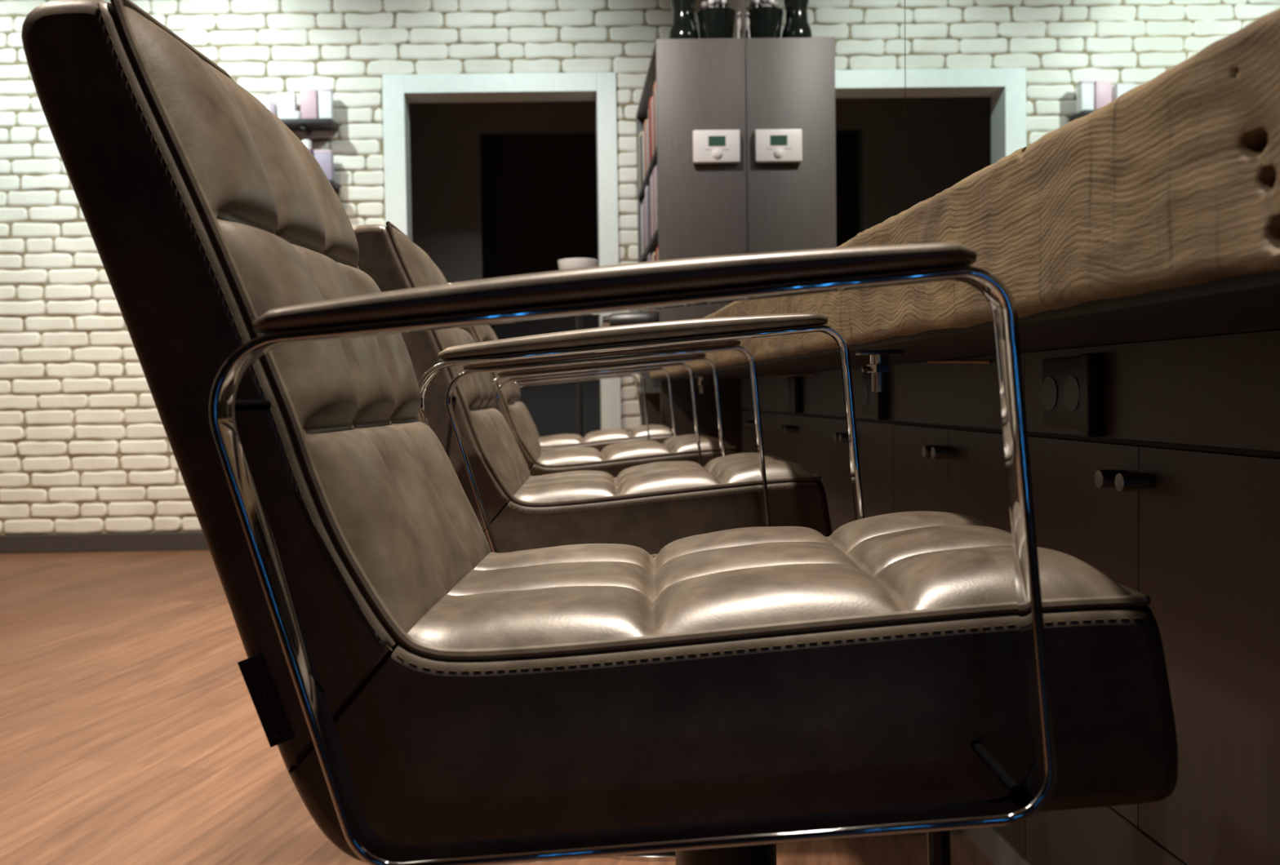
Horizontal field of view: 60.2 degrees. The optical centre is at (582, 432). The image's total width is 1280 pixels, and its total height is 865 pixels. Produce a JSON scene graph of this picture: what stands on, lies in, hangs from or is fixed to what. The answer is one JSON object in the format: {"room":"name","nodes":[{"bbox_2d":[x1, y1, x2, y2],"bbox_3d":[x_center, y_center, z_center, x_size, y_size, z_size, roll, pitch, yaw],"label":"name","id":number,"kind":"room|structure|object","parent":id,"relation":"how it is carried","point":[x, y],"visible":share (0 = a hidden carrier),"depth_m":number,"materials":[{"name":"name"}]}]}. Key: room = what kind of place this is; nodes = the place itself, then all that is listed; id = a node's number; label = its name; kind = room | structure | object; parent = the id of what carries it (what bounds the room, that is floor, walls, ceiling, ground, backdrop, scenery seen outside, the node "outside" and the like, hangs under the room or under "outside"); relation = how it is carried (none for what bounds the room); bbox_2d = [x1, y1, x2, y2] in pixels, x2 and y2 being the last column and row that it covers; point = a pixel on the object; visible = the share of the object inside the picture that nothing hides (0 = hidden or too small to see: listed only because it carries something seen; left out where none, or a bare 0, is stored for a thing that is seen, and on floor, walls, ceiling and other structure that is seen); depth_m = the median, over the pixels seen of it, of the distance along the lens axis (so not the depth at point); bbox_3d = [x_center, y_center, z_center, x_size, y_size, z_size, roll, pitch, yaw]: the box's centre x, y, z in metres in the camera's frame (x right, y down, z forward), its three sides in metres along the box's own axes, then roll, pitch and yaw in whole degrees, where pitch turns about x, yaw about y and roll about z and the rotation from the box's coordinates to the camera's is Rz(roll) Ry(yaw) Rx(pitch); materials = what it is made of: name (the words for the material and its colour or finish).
{"room":"salon","nodes":[
{"label":"salon","id":0,"kind":"room"},
{"bbox_2d":[0,0,708,535],"bbox_3d":[-1.424,-0.911,5.773,4.196,3.019,0.177,-1,2,-1],"label":"wall","id":1,"kind":"structure","parent":0,"point":[85,446],"depth_m":5.68,"materials":[{"name":"white brick"}]},
{"bbox_2d":[0,531,208,554],"bbox_3d":[-1.399,0.553,5.737,4.190,0.095,0.022,-1,2,-1],"label":"baseboard","id":2,"kind":"structure","parent":1,"relation":"attached to","point":[193,540],"depth_m":5.71,"materials":[{"name":"wood"}]},
{"bbox_2d":[280,118,337,134],"bbox_3d":[-1.691,-1.546,5.583,0.870,0.045,0.157,-1,2,-1],"label":"wall shelf","id":3,"kind":"object","parent":1,"relation":"attached to","point":[306,125],"visible":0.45,"depth_m":5.53,"materials":[{"name":"black plastic"}]},
{"bbox_2d":[263,93,277,116],"bbox_3d":[-1.583,-1.644,5.578,0.068,0.148,0.068,-1,2,-1],"label":"bottle","id":4,"kind":"object","parent":3,"relation":"on","point":[272,107],"visible":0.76,"depth_m":5.56,"materials":[{"name":"white plastic"}]},
{"bbox_2d":[276,93,297,119],"bbox_3d":[-1.496,-1.643,5.580,0.086,0.142,0.060,-1,2,-1],"label":"carton","id":5,"kind":"object","parent":3,"relation":"on","point":[286,102],"visible":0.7,"depth_m":5.55,"materials":[{"name":"white cardboard"}]},
{"bbox_2d":[293,111,301,118],"bbox_3d":[-1.438,-1.594,5.552,0.040,0.044,0.040,-1,2,-1],"label":"jar","id":6,"kind":"object","parent":3,"relation":"on","point":[297,114],"visible":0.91,"depth_m":5.54,"materials":[{"name":"white plastic"}]},
{"bbox_2d":[299,89,319,118],"bbox_3d":[-1.383,-1.652,5.581,0.081,0.156,0.060,-1,2,-1],"label":"carton","id":7,"kind":"object","parent":3,"relation":"on","point":[309,108],"visible":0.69,"depth_m":5.55,"materials":[{"name":"cardboard"}]},
{"bbox_2d":[318,88,333,119],"bbox_3d":[-1.300,-1.655,5.583,0.065,0.160,0.062,-1,2,-1],"label":"carton","id":8,"kind":"object","parent":3,"relation":"on","point":[326,104],"visible":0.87,"depth_m":5.55,"materials":[{"name":"white cardboard"}]},
{"bbox_2d":[328,179,339,191],"bbox_3d":[-1.686,-1.240,5.594,0.870,0.045,0.157,-1,2,-1],"label":"wall shelf","id":9,"kind":"object","parent":1,"relation":"attached to","point":[335,186],"visible":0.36,"depth_m":5.58,"materials":[{"name":"black plastic"}]},
{"bbox_2d":[301,139,312,154],"bbox_3d":[-1.400,-1.375,5.591,0.060,0.214,0.060,-1,2,-1],"label":"bottle","id":10,"kind":"object","parent":9,"relation":"on","point":[307,143],"visible":0.3,"depth_m":5.57,"materials":[{"name":"white plastic"}]},
{"bbox_2d":[313,150,333,180],"bbox_3d":[-1.313,-1.349,5.593,0.088,0.159,0.062,-1,2,-1],"label":"carton","id":11,"kind":"object","parent":9,"relation":"on","point":[325,158],"visible":0.77,"depth_m":5.56,"materials":[{"name":"white cardboard"}]},
{"bbox_2d":[382,72,621,430],"bbox_3d":[-0.411,-0.633,5.793,1.201,2.431,0.193,-1,2,-1],"label":"door frame","id":12,"kind":"structure","parent":1,"relation":"in","point":[398,91],"depth_m":5.67,"materials":[{"name":"white paint"}]},
{"bbox_2d":[0,550,994,864],"bbox_3d":[-1.348,0.719,3.052,4.390,0.050,11.100,-1,2,-1],"label":"floor","id":13,"kind":"structure","parent":0,"point":[132,732],"depth_m":2.53,"materials":[{"name":"brown wood"}]},
{"bbox_2d":[575,315,583,438],"bbox_3d":[-0.013,-0.090,5.401,0.300,1.360,0.300,-1,2,-1],"label":"plant stand","id":14,"kind":"object","parent":13,"relation":"on","point":[578,319],"visible":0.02,"depth_m":5.39,"materials":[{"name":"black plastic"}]},
{"bbox_2d":[557,257,597,270],"bbox_3d":[-0.025,-0.804,5.376,0.196,0.070,0.196,-1,2,-1],"label":"porcelain bowl","id":15,"kind":"object","parent":14,"relation":"on","point":[574,263],"visible":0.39,"depth_m":5.29,"materials":[{"name":"white ceramic"}]},
{"bbox_2d":[490,328,678,452],"bbox_3d":[-0.018,0.097,4.125,0.869,1.076,0.622,-1,2,1],"label":"salon chair","id":16,"kind":"object","parent":13,"relation":"on","point":[598,440],"visible":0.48,"depth_m":3.94,"materials":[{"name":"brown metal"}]},
{"bbox_2d":[490,328,539,437],"bbox_3d":[-0.279,-0.199,4.119,0.212,0.468,0.392,-1,2,1],"label":"cushion","id":17,"kind":"object","parent":16,"relation":"on","point":[518,395],"depth_m":4.20,"materials":[{"name":"brown leather"}]},
{"bbox_2d":[537,424,673,445],"bbox_3d":[0.080,0.009,4.121,0.521,0.065,0.392,-1,2,1],"label":"seat cushion","id":18,"kind":"object","parent":16,"relation":"on","point":[660,433],"depth_m":3.94,"materials":[{"name":"brown leather"}]},
{"bbox_2d":[352,221,831,862],"bbox_3d":[0.045,0.168,2.073,0.869,1.076,0.622,-1,2,1],"label":"salon chair","id":19,"kind":"object","parent":13,"relation":"on","point":[650,507],"visible":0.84,"depth_m":1.87,"materials":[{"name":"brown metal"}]},
{"bbox_2d":[391,226,530,495],"bbox_3d":[-0.216,-0.128,2.066,0.212,0.468,0.392,-1,2,1],"label":"cushion","id":20,"kind":"object","parent":19,"relation":"on","point":[500,467],"depth_m":1.87,"materials":[{"name":"brown leather"}]},
{"bbox_2d":[513,453,814,502],"bbox_3d":[0.143,0.080,2.068,0.521,0.065,0.392,-1,2,1],"label":"seat cushion","id":21,"kind":"object","parent":19,"relation":"on","point":[735,477],"depth_m":1.89,"materials":[{"name":"brown leather"}]},
{"bbox_2d":[453,280,738,477],"bbox_3d":[0.037,0.133,3.068,0.869,1.076,0.622,-1,2,-1],"label":"salon chair","id":22,"kind":"object","parent":13,"relation":"on","point":[613,459],"visible":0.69,"depth_m":2.87,"materials":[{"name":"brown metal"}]},
{"bbox_2d":[475,324,542,460],"bbox_3d":[-0.225,-0.163,3.053,0.212,0.468,0.392,-1,2,-1],"label":"cushion","id":23,"kind":"object","parent":22,"relation":"on","point":[516,418],"depth_m":2.87,"materials":[{"name":"brown leather"}]},
{"bbox_2d":[537,434,732,464],"bbox_3d":[0.134,0.045,3.066,0.521,0.065,0.392,-1,2,-1],"label":"seat cushion","id":24,"kind":"object","parent":22,"relation":"on","point":[683,447],"depth_m":2.88,"materials":[{"name":"brown leather"}]},
{"bbox_2d":[21,0,1177,864],"bbox_3d":[0.045,0.206,0.987,0.869,1.076,0.622,-1,2,4],"label":"salon chair","id":25,"kind":"object","parent":13,"relation":"on","point":[428,695],"visible":1,"depth_m":0.79,"materials":[{"name":"brown leather"}]},
{"bbox_2d":[123,4,490,633],"bbox_3d":[-0.216,-0.090,0.994,0.212,0.468,0.392,-1,2,4],"label":"cushion","id":26,"kind":"object","parent":25,"relation":"on","point":[230,220],"depth_m":0.81,"materials":[{"name":"brown leather"}]},
{"bbox_2d":[407,511,1132,648],"bbox_3d":[0.142,0.118,0.977,0.521,0.065,0.392,-1,2,4],"label":"seat cushion","id":27,"kind":"object","parent":25,"relation":"on","point":[913,580],"depth_m":0.81,"materials":[{"name":"brown leather"}]},
{"bbox_2d":[635,38,747,453],"bbox_3d":[0.485,-0.514,5.110,0.363,2.212,1.210,-1,2,-1],"label":"bookcase","id":28,"kind":"object","parent":13,"relation":"on","point":[701,85],"visible":0.56,"depth_m":4.49,"materials":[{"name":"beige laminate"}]},
{"bbox_2d":[602,309,658,327],"bbox_3d":[0.200,-0.412,4.573,0.233,0.208,0.086,-1,2,-1],"label":"bowl","id":29,"kind":"object","parent":28,"relation":"hanging from","point":[630,317],"visible":0.52,"depth_m":4.54,"materials":[{"name":"black plastic"}]},
{"bbox_2d":[639,203,642,258],"bbox_3d":[0.419,-1.019,5.570,0.260,0.260,0.121,-1,2,-1],"label":"binder","id":30,"kind":"object","parent":28,"relation":"on","point":[640,206],"visible":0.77,"depth_m":5.55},
{"bbox_2d":[638,132,643,191],"bbox_3d":[0.417,-1.363,5.548,0.260,0.278,0.113,-1,2,-1],"label":"binder","id":31,"kind":"object","parent":28,"relation":"on","point":[639,136],"visible":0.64,"depth_m":5.55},
{"bbox_2d":[640,133,643,186],"bbox_3d":[0.417,-1.341,5.432,0.260,0.244,0.112,-1,2,-1],"label":"binder","id":32,"kind":"object","parent":28,"relation":"on","point":[641,137],"visible":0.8,"depth_m":5.41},
{"bbox_2d":[640,204,643,254],"bbox_3d":[0.423,-1.006,5.453,0.260,0.242,0.106,-1,2,-1],"label":"binder","id":33,"kind":"object","parent":28,"relation":"on","point":[642,204],"visible":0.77,"depth_m":5.45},
{"bbox_2d":[642,130,644,180],"bbox_3d":[0.422,-1.333,5.325,0.260,0.235,0.096,-1,2,-1],"label":"binder","id":34,"kind":"object","parent":28,"relation":"on","point":[643,131],"visible":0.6,"depth_m":5.32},
{"bbox_2d":[642,198,645,252],"bbox_3d":[0.425,-1.003,5.336,0.260,0.244,0.120,-1,2,-1],"label":"binder","id":35,"kind":"object","parent":28,"relation":"on","point":[643,202],"visible":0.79,"depth_m":5.31,"materials":[{"name":"cardboard"}]},
{"bbox_2d":[643,119,647,177],"bbox_3d":[0.424,-1.342,5.221,0.260,0.259,0.104,-1,2,-1],"label":"binder","id":36,"kind":"object","parent":28,"relation":"on","point":[645,122],"visible":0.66,"depth_m":5.20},
{"bbox_2d":[644,186,648,247],"bbox_3d":[0.430,-1.020,5.223,0.260,0.285,0.095,-1,2,-1],"label":"binder","id":37,"kind":"object","parent":28,"relation":"on","point":[646,187],"visible":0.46,"depth_m":5.22,"materials":[{"name":"cardboard"}]},
{"bbox_2d":[645,118,648,171],"bbox_3d":[0.429,-1.326,5.104,0.260,0.236,0.122,-1,2,-1],"label":"binder","id":38,"kind":"object","parent":28,"relation":"on","point":[646,123],"visible":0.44,"depth_m":5.10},
{"bbox_2d":[646,188,648,244],"bbox_3d":[0.431,-1.002,5.124,0.260,0.258,0.096,-1,2,-1],"label":"binder","id":39,"kind":"object","parent":28,"relation":"on","point":[647,228],"visible":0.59,"depth_m":5.12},
{"bbox_2d":[648,108,649,164],"bbox_3d":[0.431,-1.338,4.991,0.260,0.268,0.096,-1,2,-1],"label":"binder","id":40,"kind":"object","parent":28,"relation":"on","point":[648,108],"visible":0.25,"depth_m":5.01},
{"bbox_2d":[648,183,650,241],"bbox_3d":[0.433,-1.001,5.017,0.260,0.262,0.111,-1,2,-1],"label":"binder","id":41,"kind":"object","parent":28,"relation":"on","point":[649,203],"visible":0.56,"depth_m":5.01,"materials":[{"name":"cardboard"}]},
{"bbox_2d":[647,253,653,311],"bbox_3d":[0.437,-0.686,5.126,0.260,0.285,0.112,-1,2,-1],"label":"binder","id":42,"kind":"object","parent":28,"relation":"on","point":[649,257],"visible":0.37,"depth_m":5.07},
{"bbox_2d":[648,96,652,163],"bbox_3d":[0.428,-1.338,4.885,0.260,0.275,0.109,-1,2,-1],"label":"binder","id":43,"kind":"object","parent":28,"relation":"on","point":[651,98],"visible":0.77,"depth_m":4.86,"materials":[{"name":"red cardboard"}]},
{"bbox_2d":[649,173,653,239],"bbox_3d":[0.435,-1.004,4.901,0.260,0.276,0.112,-1,2,-1],"label":"binder","id":44,"kind":"object","parent":28,"relation":"on","point":[651,178],"visible":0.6,"depth_m":4.89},
{"bbox_2d":[651,96,653,156],"bbox_3d":[0.433,-1.325,4.777,0.260,0.256,0.099,-1,2,-1],"label":"binder","id":45,"kind":"object","parent":28,"relation":"on","point":[652,139],"visible":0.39,"depth_m":4.78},
{"bbox_2d":[652,167,654,235],"bbox_3d":[0.439,-1.004,4.793,0.260,0.283,0.096,-1,2,-1],"label":"binder","id":46,"kind":"object","parent":28,"relation":"on","point":[654,167],"visible":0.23,"depth_m":4.81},
{"bbox_2d":[653,80,656,151],"bbox_3d":[0.433,-1.333,4.668,0.260,0.281,0.111,-1,2,-1],"label":"binder","id":47,"kind":"object","parent":28,"relation":"on","point":[655,83],"visible":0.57,"depth_m":4.66,"materials":[{"name":"red cardboard"}]},
{"bbox_2d":[653,165,657,233],"bbox_3d":[0.437,-0.991,4.681,0.260,0.265,0.120,-1,2,-1],"label":"binder","id":48,"kind":"object","parent":28,"relation":"on","point":[655,169],"visible":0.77,"depth_m":4.67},
{"bbox_2d":[654,88,657,147],"bbox_3d":[0.435,-1.308,4.557,0.260,0.238,0.105,-1,2,-1],"label":"binder","id":49,"kind":"object","parent":28,"relation":"on","point":[655,88],"visible":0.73,"depth_m":4.58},
{"bbox_2d":[656,164,657,227],"bbox_3d":[0.441,-0.985,4.566,0.260,0.261,0.102,-1,2,-1],"label":"binder","id":50,"kind":"object","parent":28,"relation":"on","point":[656,165],"visible":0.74,"depth_m":4.59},
{"bbox_2d":[668,0,698,39],"bbox_3d":[0.418,-1.824,4.588,0.126,0.445,0.126,-1,2,-1],"label":"glass bottle","id":51,"kind":"object","parent":28,"relation":"on","point":[683,26],"visible":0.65,"depth_m":4.55,"materials":[{"name":"glass"}]},
{"bbox_2d":[695,0,736,38],"bbox_3d":[0.557,-1.707,4.605,0.168,0.206,0.168,-1,2,-1],"label":"glass vase","id":52,"kind":"object","parent":28,"relation":"on","point":[713,22],"visible":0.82,"depth_m":4.54,"materials":[{"name":"glass"}]},
{"bbox_2d":[692,129,740,164],"bbox_3d":[0.542,-1.159,4.464,0.192,0.132,0.039,-1,2,-1],"label":"thermostat","id":53,"kind":"object","parent":28,"relation":"attached to","point":[709,146],"visible":1,"depth_m":4.45,"materials":[{"name":"white plastic"}]},
{"bbox_2d":[737,11,742,38],"bbox_3d":[0.644,-1.664,4.515,0.024,0.124,0.030,-1,2,-1],"label":"figurine","id":54,"kind":"object","parent":28,"relation":"on","point":[740,21],"visible":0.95,"depth_m":4.51,"materials":[{"name":"white ceramic"}]},
{"bbox_2d":[741,374,778,455],"bbox_3d":[0.656,0.212,3.967,0.130,0.836,0.657,-1,2,-1],"label":"base cabinet","id":55,"kind":"object","parent":13,"relation":"on","point":[766,384],"visible":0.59,"depth_m":3.88,"materials":[{"name":"brown laminate"}]},
{"bbox_2d":[773,370,826,480],"bbox_3d":[0.668,0.235,3.311,0.130,0.836,0.657,-1,2,-1],"label":"base cabinet","id":56,"kind":"object","parent":13,"relation":"on","point":[797,436],"visible":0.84,"depth_m":3.21,"materials":[{"name":"brown laminate"}]},
{"bbox_2d":[786,363,902,533],"bbox_3d":[0.677,0.251,2.847,0.130,0.836,1.043,-1,2,-1],"label":"base cabinet","id":57,"kind":"object","parent":13,"relation":"on","point":[875,438],"visible":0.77,"depth_m":2.67,"materials":[{"name":"brown laminate"}]},
{"bbox_2d":[786,376,802,413],"bbox_3d":[0.623,-0.113,3.274,0.022,0.108,0.163,-1,2,-1],"label":"power socket","id":58,"kind":"object","parent":57,"relation":"attached to","point":[794,384],"depth_m":3.19,"materials":[{"name":"black plastic"}]},
{"bbox_2d":[862,351,1036,864],"bbox_3d":[0.690,0.277,2.098,0.130,0.836,0.858,-1,2,-1],"label":"base cabinet","id":59,"kind":"object","parent":13,"relation":"on","point":[949,451],"visible":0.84,"depth_m":1.95,"materials":[{"name":"brown laminate"}]},
{"bbox_2d":[862,372,887,420],"bbox_3d":[0.639,-0.083,2.432,0.022,0.108,0.163,-1,2,-1],"label":"power socket","id":60,"kind":"object","parent":59,"relation":"attached to","point":[875,403],"depth_m":2.43,"materials":[{"name":"black plastic"}]},
{"bbox_2d":[1023,328,1279,864],"bbox_3d":[0.704,0.303,1.341,0.130,0.836,0.657,-1,2,-1],"label":"base cabinet","id":61,"kind":"object","parent":13,"relation":"on","point":[1177,502],"visible":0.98,"depth_m":1.22,"materials":[{"name":"brown laminate"}]},
{"bbox_2d":[649,8,1279,380],"bbox_3d":[0.524,-0.197,1.907,0.408,0.139,5.205,-1,2,-1],"label":"countertop","id":62,"kind":"structure","parent":61,"relation":"on","point":[1153,213],"depth_m":0.75,"materials":[{"name":"brown wood"}]},
{"bbox_2d":[693,375,712,393],"bbox_3d":[0.379,-0.152,3.479,0.060,0.055,0.029,-1,2,-1],"label":"fitting","id":63,"kind":"object","parent":62,"relation":"attached to","point":[702,382],"visible":0.87,"depth_m":3.47,"materials":[{"name":"metal"}]},
{"bbox_2d":[764,373,813,377],"bbox_3d":[0.621,-0.173,3.356,0.005,0.011,0.705,-1,2,-1],"label":"rail","id":64,"kind":"object","parent":62,"relation":"attached to","point":[802,375],"visible":1,"depth_m":3.29,"materials":[{"name":"metal"}]},
{"bbox_2d":[855,351,903,391],"bbox_3d":[0.404,-0.083,1.499,0.060,0.055,0.029,-1,2,-1],"label":"fitting","id":65,"kind":"object","parent":62,"relation":"attached to","point":[879,371],"visible":1,"depth_m":1.49,"materials":[{"name":"metal"}]},
{"bbox_2d":[927,360,991,364],"bbox_3d":[0.648,-0.122,1.908,0.005,0.014,0.299,-1,2,-1],"label":"rail","id":66,"kind":"object","parent":62,"relation":"attached to","point":[928,362],"visible":1,"depth_m":1.89,"materials":[{"name":"metal"}]},
{"bbox_2d":[1041,352,1104,437],"bbox_3d":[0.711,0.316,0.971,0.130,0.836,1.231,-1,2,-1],"label":"power socket","id":67,"kind":"object","parent":61,"relation":"attached to","point":[1073,389],"visible":1,"depth_m":1.47,"materials":[{"name":"black plastic"}]},
{"bbox_2d":[408,101,595,283],"bbox_3d":[-0.700,-0.924,7.511,2.300,2.900,0.100,-1,2,-1],"label":"wall","id":68,"kind":"structure","parent":0,"point":[446,179],"depth_m":7.43,"materials":[{"name":"paint"}]},
{"bbox_2d":[480,133,600,437],"bbox_3d":[-0.719,-0.958,8.510,2.300,2.900,0.100,-1,2,-1],"label":"doorway","id":69,"kind":"structure","parent":0,"point":[540,198],"depth_m":8.44,"materials":[{"name":"black paint"}]},
{"bbox_2d":[709,0,747,237],"bbox_3d":[0.795,-0.796,1.763,0.100,3.000,8.350,-1,2,-1],"label":"wall","id":70,"kind":"structure","parent":0,"point":[738,6],"depth_m":4.69,"materials":[{"name":"beige paint"}]},
{"bbox_2d":[745,0,906,253],"bbox_3d":[0.689,-1.149,3.450,0.006,1.650,2.066,-1,2,-1],"label":"wall mirror","id":71,"kind":"object","parent":70,"relation":"attached to","point":[826,100],"visible":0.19,"depth_m":3.19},
{"bbox_2d":[905,0,1279,209],"bbox_3d":[0.727,-1.078,1.406,0.006,1.650,2.018,-1,2,-1],"label":"wall mirror","id":72,"kind":"object","parent":70,"relation":"attached to","point":[985,80],"visible":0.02,"depth_m":1.82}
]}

